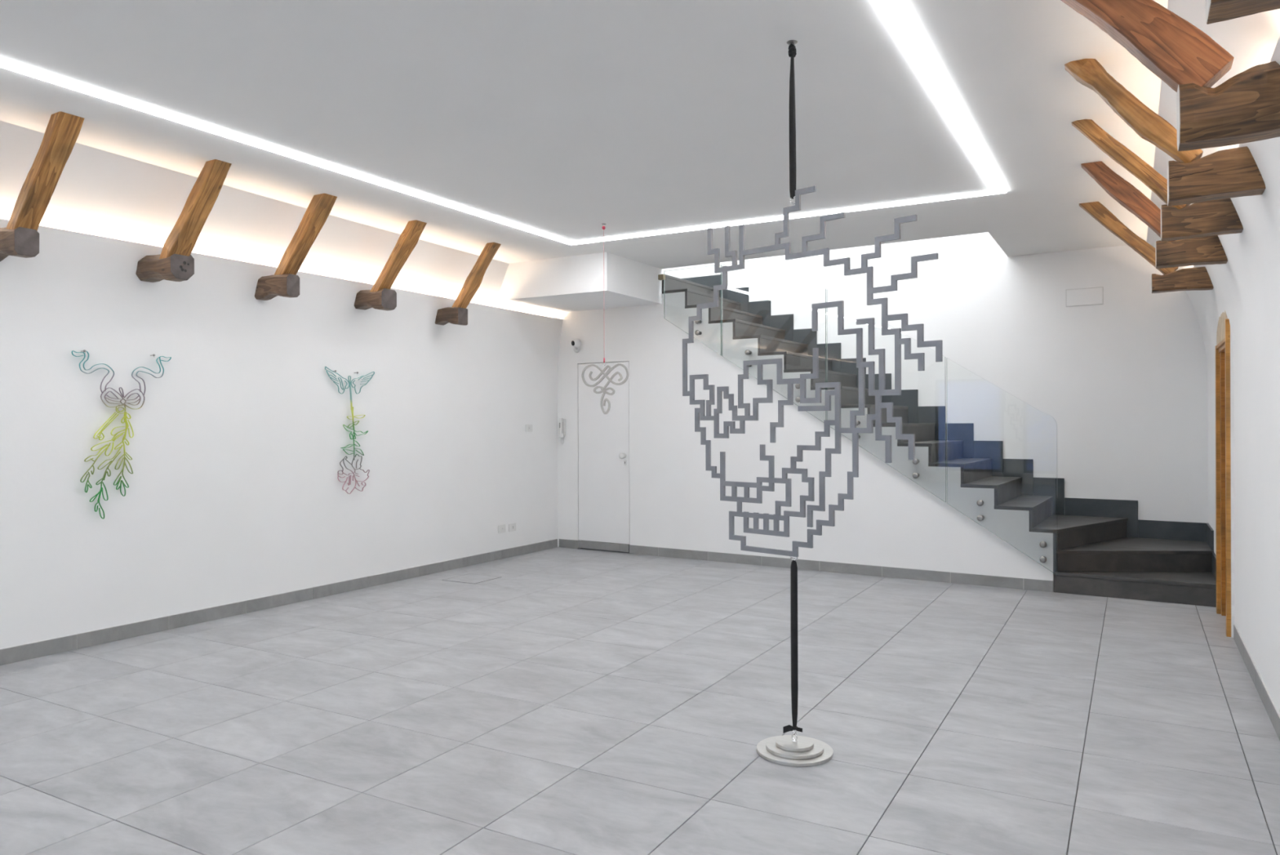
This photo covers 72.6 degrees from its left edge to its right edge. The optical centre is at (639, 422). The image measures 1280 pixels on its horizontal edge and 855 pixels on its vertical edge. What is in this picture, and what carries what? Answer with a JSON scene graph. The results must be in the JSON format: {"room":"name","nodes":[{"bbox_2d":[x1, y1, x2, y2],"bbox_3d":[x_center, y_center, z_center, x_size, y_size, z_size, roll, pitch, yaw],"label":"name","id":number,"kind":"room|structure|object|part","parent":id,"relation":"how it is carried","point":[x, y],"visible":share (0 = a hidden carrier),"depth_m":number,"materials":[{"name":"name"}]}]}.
{"room":"museum","nodes":[
{"label":"museum","id":0,"kind":"room"},
{"bbox_2d":[0,120,563,648],"bbox_3d":[-4.233,-0.235,4.083,1.308,3.350,13.920,0,0,30],"label":"wall","id":1,"kind":"structure","parent":0,"point":[234,493],"depth_m":6.42,"materials":[{"name":"white paint"}]},
{"bbox_2d":[0,111,84,261],"bbox_3d":[-3.448,-1.325,4.869,1.066,0.788,0.145,0,0,30],"label":"beam","id":2,"kind":"structure","parent":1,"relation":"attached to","point":[20,237],"depth_m":4.77,"materials":[{"name":"brown wood"}]},
{"bbox_2d":[71,349,171,518],"bbox_3d":[-3.425,0.076,5.785,0.051,1.091,0.646,0,0,30],"label":"artwork","id":3,"kind":"object","parent":1,"relation":"attached to","point":[125,416],"visible":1,"depth_m":5.73,"materials":[{"name":"paint"}]},
{"bbox_2d":[135,159,231,282],"bbox_3d":[-3.011,-1.325,5.697,1.009,0.786,0.186,0,0,30],"label":"beam","id":4,"kind":"structure","parent":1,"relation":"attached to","point":[175,262],"depth_m":5.62,"materials":[{"name":"brown wood"}]},
{"bbox_2d":[0,538,557,665],"bbox_3d":[-3.333,1.389,5.978,0.014,0.096,9.427,0,0,30],"label":"baseboard","id":5,"kind":"structure","parent":1,"relation":"attached to","point":[69,642],"depth_m":6.50,"materials":[{"name":"grey ceramic"}]},
{"bbox_2d":[254,193,337,300],"bbox_3d":[-2.606,-1.328,6.473,0.945,0.790,0.138,0,0,28],"label":"beam","id":6,"kind":"structure","parent":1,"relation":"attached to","point":[285,282],"depth_m":6.40,"materials":[{"name":"brown wood"}]},
{"bbox_2d":[324,366,374,493],"bbox_3d":[-2.464,0.067,7.424,0.061,1.071,0.529,0,0,33],"label":"artwork","id":7,"kind":"object","parent":1,"relation":"attached to","point":[357,372],"visible":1,"depth_m":7.42,"materials":[{"name":"paint"}]},
{"bbox_2d":[354,219,426,310],"bbox_3d":[-2.142,-1.335,7.313,0.922,0.771,0.183,0,0,30],"label":"beam","id":8,"kind":"structure","parent":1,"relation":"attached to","point":[380,296],"depth_m":7.24,"materials":[{"name":"brown wood"}]},
{"bbox_2d":[435,242,501,324],"bbox_3d":[-1.667,-1.320,8.161,0.911,0.797,0.153,0,0,30],"label":"beam","id":9,"kind":"structure","parent":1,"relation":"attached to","point":[457,314],"depth_m":8.10,"materials":[{"name":"brown wood"}]},
{"bbox_2d":[497,524,505,533],"bbox_3d":[-1.455,1.112,9.190,0.010,0.082,0.122,0,0,30],"label":"wall socket","id":10,"kind":"object","parent":1,"relation":"attached to","point":[501,528],"visible":1,"depth_m":9.18,"materials":[{"name":"white plastic"}]},
{"bbox_2d":[508,522,515,531],"bbox_3d":[-1.366,1.116,9.342,0.010,0.082,0.122,0,0,30],"label":"wall socket","id":11,"kind":"object","parent":1,"relation":"attached to","point":[512,526],"visible":1,"depth_m":9.34,"materials":[{"name":"white plastic"}]},
{"bbox_2d":[525,424,532,431],"bbox_3d":[-1.220,0.055,9.597,0.010,0.082,0.122,0,0,30],"label":"light switch","id":12,"kind":"object","parent":1,"relation":"attached to","point":[528,427],"visible":1,"depth_m":9.59,"materials":[{"name":"white plastic"}]},
{"bbox_2d":[559,417,565,444],"bbox_3d":[-0.889,0.095,9.983,0.057,0.303,0.075,0,0,30],"label":"handset","id":13,"kind":"object","parent":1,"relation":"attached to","point":[562,421],"visible":1,"depth_m":9.96,"materials":[{"name":"white plastic"}]},
{"bbox_2d":[571,337,581,352],"bbox_3d":[-0.712,-0.877,9.836,0.110,0.156,0.184,0,0,9],"label":"security camera","id":14,"kind":"object","parent":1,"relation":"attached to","point":[575,342],"visible":1,"depth_m":9.77,"materials":[{"name":"white plastic"}]},
{"bbox_3d":[-0.709,-0.856,9.842,0.057,0.108,0.114,0,0,-15],"label":"bracket arm","id":15,"kind":"part","parent":14,"relation":"part of","materials":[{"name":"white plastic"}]},
{"bbox_2d":[0,0,1168,268],"bbox_3d":[-1.437,-1.775,3.113,5.924,0.270,15.000,0,0,30],"label":"ceiling","id":16,"kind":"structure","parent":0,"point":[566,119],"depth_m":4.54,"materials":[{"name":"paint"}]},
{"bbox_2d":[0,0,1006,244],"bbox_3d":[-1.625,-1.638,2.504,3.700,0.022,10.655,0,0,30],"label":"strip light","id":17,"kind":"object","parent":16,"relation":"attached to","point":[894,11],"visible":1,"depth_m":4.94,"materials":[{"name":"white plastic"}]},
{"bbox_2d":[0,58,572,244],"bbox_3d":[-3.217,-1.633,3.371,0.075,0.022,10.590,0,0,30],"label":"diffuser","id":18,"kind":"object","parent":17,"relation":"attached to","point":[4,64],"depth_m":4.98,"materials":[{"name":"white plastic"}]},
{"bbox_2d":[571,190,1004,244],"bbox_3d":[0.970,-1.647,7.070,3.701,0.022,0.086,0,0,29],"label":"diffuser","id":19,"kind":"object","parent":17,"relation":"attached to","point":[989,192],"depth_m":6.88,"materials":[{"name":"white plastic"}]},
{"bbox_2d":[875,0,1006,192],"bbox_3d":[-0.048,-1.644,1.608,0.073,0.022,10.655,0,0,30],"label":"diffuser","id":20,"kind":"object","parent":17,"relation":"attached to","point":[893,10],"depth_m":4.20,"materials":[{"name":"white plastic"}]},
{"bbox_2d":[496,252,662,312],"bbox_3d":[-0.793,-1.522,9.338,1.806,0.500,1.200,0,0,30],"label":"ceiling","id":21,"kind":"structure","parent":16,"relation":"attached to","point":[575,282],"depth_m":8.79,"materials":[{"name":"white paint"}]},
{"bbox_2d":[601,223,605,362],"bbox_3d":[-0.298,-1.071,7.206,0.040,1.145,0.040,0,0,30],"label":"string","id":22,"kind":"object","parent":16,"relation":"hanging from","point":[603,227],"visible":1,"depth_m":7.20,"materials":[{"name":"fabric"}]},
{"bbox_2d":[581,362,628,413],"bbox_3d":[-0.290,-0.288,7.202,0.467,0.431,0.012,0,0,32],"label":"hanging ornament","id":23,"kind":"object","parent":22,"relation":"hanging from","point":[603,389],"visible":1,"depth_m":7.20,"materials":[{"name":"silver metal"}]},
{"bbox_2d":[786,40,797,199],"bbox_3d":[0.659,-1.309,3.772,0.047,0.677,0.047,0,0,30],"label":"strap","id":24,"kind":"object","parent":16,"relation":"hanging from","point":[792,51],"visible":1,"depth_m":3.77,"materials":[{"name":"fabric"}]},
{"bbox_2d":[682,186,942,560],"bbox_3d":[0.677,-0.204,3.759,1.299,1.599,0.012,0,0,44],"label":"sculpture","id":25,"kind":"object","parent":24,"relation":"hanging from","point":[700,413],"visible":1,"depth_m":3.71,"materials":[{"name":"silver metal"}]},
{"bbox_2d":[0,546,1279,854],"bbox_3d":[-1.469,1.490,3.023,7.050,0.120,15.400,0,0,30],"label":"floor","id":26,"kind":"structure","parent":0,"point":[569,700],"depth_m":4.12,"materials":[{"name":"grey tile"}]},
{"bbox_2d":[442,573,500,583],"bbox_3d":[-1.544,1.429,8.022,0.383,0.002,0.383,0,0,30],"label":"tile","id":27,"kind":"structure","parent":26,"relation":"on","point":[468,578],"depth_m":8.02,"materials":[{"name":"grey tile"}]},
{"bbox_2d":[756,728,833,766],"bbox_3d":[0.669,1.371,3.772,0.326,0.103,0.326,0,0,30],"label":"disc base","id":28,"kind":"object","parent":26,"relation":"on","point":[793,749],"visible":1,"depth_m":3.71,"materials":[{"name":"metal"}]},
{"bbox_2d":[782,560,802,733],"bbox_3d":[0.661,0.970,3.776,0.087,0.757,0.028,0,0,30],"label":"strap","id":29,"kind":"object","parent":28,"relation":"attached to","point":[793,568],"visible":1,"depth_m":3.77,"materials":[{"name":"black metal"}]},
{"bbox_2d":[662,274,1216,606],"bbox_3d":[1.839,-0.177,9.075,6.968,3.191,1.314,0,0,32],"label":"staircase","id":30,"kind":"structure","parent":26,"relation":"on","point":[1104,549],"depth_m":8.12,"materials":[{"name":"stone"}]},
{"bbox_3d":[0.132,-1.589,10.907,2.135,0.355,0.014,0,0,32],"label":"skirting","id":31,"kind":"part","parent":30,"relation":"part of","materials":[{"name":"grey stone"}]},
{"bbox_3d":[1.154,-1.414,10.263,0.276,0.355,0.014,0,0,32],"label":"skirting","id":32,"kind":"part","parent":30,"relation":"part of","materials":[{"name":"grey stone"}]},
{"bbox_3d":[1.389,-1.237,10.115,0.276,0.355,0.014,0,0,32],"label":"skirting","id":33,"kind":"part","parent":30,"relation":"part of","materials":[{"name":"grey stone"}]},
{"bbox_3d":[1.625,-1.060,9.967,0.276,0.355,0.014,0,0,32],"label":"skirting","id":34,"kind":"part","parent":30,"relation":"part of","materials":[{"name":"grey stone"}]},
{"bbox_3d":[1.860,-0.883,9.819,0.276,0.355,0.014,0,0,32],"label":"skirting","id":35,"kind":"part","parent":30,"relation":"part of","materials":[{"name":"grey stone"}]},
{"bbox_3d":[2.095,-0.706,9.671,0.276,0.355,0.014,0,0,32],"label":"skirting","id":36,"kind":"part","parent":30,"relation":"part of","materials":[{"name":"grey stone"}]},
{"bbox_3d":[2.330,-0.529,9.523,0.276,0.355,0.014,0,0,32],"label":"skirting","id":37,"kind":"part","parent":30,"relation":"part of","materials":[{"name":"grey stone"}]},
{"bbox_2d":[657,258,1057,575],"bbox_3d":[1.839,-0.174,8.260,3.837,2.884,0.078,0,0,32],"label":"glass balustrade","id":38,"kind":"object","parent":30,"relation":"attached to","point":[660,277],"visible":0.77,"depth_m":8.29,"materials":[{"name":"clear"}]},
{"bbox_3d":[0.542,-1.150,9.062,0.671,0.925,0.016,0,0,32],"label":"glass panel","id":39,"kind":"part","parent":38,"relation":"part of","materials":[{"name":"teal"}]},
{"bbox_3d":[1.301,-0.802,8.584,1.098,1.625,0.016,0,0,32],"label":"glass panel","id":40,"kind":"part","parent":38,"relation":"part of","materials":[{"name":"teal"}]},
{"bbox_3d":[2.238,-0.285,7.995,1.088,1.973,0.016,0,0,32],"label":"glass panel","id":41,"kind":"part","parent":38,"relation":"part of","materials":[{"name":"teal"}]},
{"bbox_3d":[3.084,0.342,7.463,0.883,1.842,0.016,0,0,32],"label":"glass panel","id":42,"kind":"part","parent":38,"relation":"part of","materials":[{"name":"teal"}]},
{"bbox_3d":[2.566,-0.352,9.375,0.276,0.355,0.014,0,0,32],"label":"skirting","id":43,"kind":"part","parent":30,"relation":"part of","materials":[{"name":"grey stone"}]},
{"bbox_3d":[2.801,-0.175,9.227,0.276,0.355,0.014,0,0,32],"label":"skirting","id":44,"kind":"part","parent":30,"relation":"part of","materials":[{"name":"grey stone"}]},
{"bbox_3d":[3.037,0.002,9.079,0.276,0.355,0.014,0,0,32],"label":"skirting","id":45,"kind":"part","parent":30,"relation":"part of","materials":[{"name":"grey stone"}]},
{"bbox_3d":[3.272,0.178,8.931,0.276,0.355,0.014,0,0,32],"label":"skirting","id":46,"kind":"part","parent":30,"relation":"part of","materials":[{"name":"blue stone"}]},
{"bbox_3d":[3.507,0.355,8.783,0.276,0.355,0.014,0,0,32],"label":"skirting","id":47,"kind":"part","parent":30,"relation":"part of","materials":[{"name":"blue stone"}]},
{"bbox_3d":[3.743,0.532,8.635,0.276,0.355,0.014,0,0,32],"label":"skirting","id":48,"kind":"part","parent":30,"relation":"part of","materials":[{"name":"grey stone"}]},
{"bbox_3d":[3.978,0.709,8.487,0.276,0.355,0.014,0,0,32],"label":"skirting","id":49,"kind":"part","parent":30,"relation":"part of","materials":[{"name":"grey stone"}]},
{"bbox_3d":[4.357,0.890,8.249,0.615,0.344,0.014,0,0,32],"label":"skirting","id":50,"kind":"part","parent":30,"relation":"part of","materials":[{"name":"grey stone"}]},
{"bbox_3d":[4.847,0.977,7.940,0.540,0.166,0.014,0,0,32],"label":"skirting","id":51,"kind":"part","parent":30,"relation":"part of","materials":[{"name":"grey stone"}]},
{"bbox_3d":[4.922,0.977,7.528,0.018,0.166,0.620,0,0,30],"label":"skirting","id":52,"kind":"part","parent":30,"relation":"part of","materials":[{"name":"grey stone"}]},
{"bbox_3d":[4.601,1.154,6.963,0.018,0.166,0.670,0,0,30],"label":"skirting","id":53,"kind":"part","parent":30,"relation":"part of","materials":[{"name":"grey stone"}]},
{"bbox_2d":[556,291,1053,591],"bbox_3d":[1.157,0.018,8.807,5.498,2.805,0.120,0,0,32],"label":"wall","id":54,"kind":"structure","parent":0,"point":[891,520],"depth_m":8.77,"materials":[{"name":"white paint"}]},
{"bbox_2d":[559,538,578,548],"bbox_3d":[-0.818,1.380,9.981,0.268,0.096,0.014,0,0,32],"label":"baseboard","id":55,"kind":"structure","parent":54,"relation":"attached to","point":[565,543],"depth_m":9.97,"materials":[{"name":"grey ceramic"}]},
{"bbox_2d":[577,361,629,552],"bbox_3d":[-0.400,0.374,9.743,0.699,2.105,0.179,0,0,32],"label":"door","id":56,"kind":"structure","parent":54,"relation":"in","point":[603,438],"depth_m":9.72,"materials":[{"name":"paint"}]},
{"bbox_3d":[-0.190,0.355,9.547,0.066,0.066,0.072,0,0,30],"label":"knob","id":57,"kind":"part","parent":56,"relation":"part of","materials":[{"name":"white plastic"}]},
{"bbox_2d":[629,544,1053,591],"bbox_3d":[1.670,1.371,8.412,4.216,0.096,0.014,0,0,32],"label":"baseboard","id":58,"kind":"structure","parent":54,"relation":"attached to","point":[1046,585],"depth_m":8.17,"materials":[{"name":"grey ceramic"}]},
{"bbox_2d":[662,231,1208,523],"bbox_3d":[2.227,-1.283,9.713,7.350,5.400,0.200,0,0,32],"label":"wall","id":59,"kind":"structure","parent":0,"point":[1123,381],"depth_m":8.51,"materials":[{"name":"white paint"}]},
{"bbox_2d":[1066,286,1103,306],"bbox_3d":[4.240,-1.204,8.320,0.321,0.168,0.013,0,0,32],"label":"access panel","id":60,"kind":"object","parent":59,"relation":"attached to","point":[1090,295],"visible":1,"depth_m":8.31,"materials":[{"name":"white paint"}]},
{"bbox_2d":[1146,0,1279,713],"bbox_3d":[1.438,-0.255,1.483,0.862,3.350,15.000,0,0,30],"label":"wall","id":61,"kind":"structure","parent":0,"point":[1246,287],"depth_m":4.51,"materials":[{"name":"white paint"}]},
{"bbox_2d":[1079,201,1213,293],"bbox_3d":[3.767,-1.351,6.370,1.054,0.796,0.127,0,0,30],"label":"wooden beam","id":62,"kind":"structure","parent":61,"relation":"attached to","point":[1197,278],"depth_m":6.33,"materials":[{"name":"brown wood"}]},
{"bbox_2d":[1080,160,1227,268],"bbox_3d":[3.243,-1.355,5.376,0.985,0.786,0.145,0,0,30],"label":"wooden beam","id":63,"kind":"structure","parent":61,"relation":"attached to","point":[1208,250],"depth_m":5.36,"materials":[{"name":"brown wood"}]},
{"bbox_2d":[1071,119,1243,241],"bbox_3d":[2.792,-1.355,4.591,0.993,0.775,0.128,0,0,30],"label":"stub","id":64,"kind":"object","parent":61,"relation":"attached to","point":[1219,216],"visible":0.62,"depth_m":4.54,"materials":[{"name":"brown wood"}]},
{"bbox_2d":[1064,58,1266,206],"bbox_3d":[2.375,-1.353,3.832,0.968,0.765,0.158,0,0,30],"label":"ceiling beam","id":65,"kind":"structure","parent":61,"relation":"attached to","point":[1234,172],"depth_m":3.78,"materials":[{"name":"brown wood"}]},
{"bbox_2d":[1060,0,1279,151],"bbox_3d":[1.904,-1.360,3.010,0.978,0.808,0.209,0,0,30],"label":"ceiling beam","id":66,"kind":"structure","parent":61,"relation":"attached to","point":[1245,108],"depth_m":2.94,"materials":[{"name":"brown wood"}]},
{"bbox_2d":[1215,311,1235,637],"bbox_3d":[4.203,0.317,6.061,0.281,2.186,0.860,0,0,30],"label":"door","id":67,"kind":"structure","parent":61,"relation":"in","point":[1224,371],"depth_m":5.88,"materials":[{"name":"brown wood"}]},
{"bbox_3d":[4.314,0.417,6.458,0.081,1.985,0.060,0,0,30],"label":"casing","id":68,"kind":"part","parent":67,"relation":"part of","materials":[{"name":"brown wood"}]},
{"bbox_3d":[3.901,0.361,5.785,0.025,2.100,0.058,0,0,30],"label":"casing","id":69,"kind":"part","parent":67,"relation":"part of","materials":[{"name":"brown wood"}]},
{"bbox_2d":[1205,0,1279,24],"bbox_3d":[1.417,-1.379,2.164,0.986,0.728,0.169,0,0,30],"label":"stub","id":70,"kind":"object","parent":61,"relation":"attached to","point":[1216,11],"visible":1,"depth_m":2.14,"materials":[{"name":"brown wood"}]},
{"bbox_2d":[1233,623,1279,740],"bbox_3d":[2.109,1.369,2.567,0.014,0.096,7.218,0,0,30],"label":"baseboard","id":71,"kind":"structure","parent":61,"relation":"attached to","point":[1269,705],"depth_m":4.55,"materials":[{"name":"grey ceramic"}]}
]}

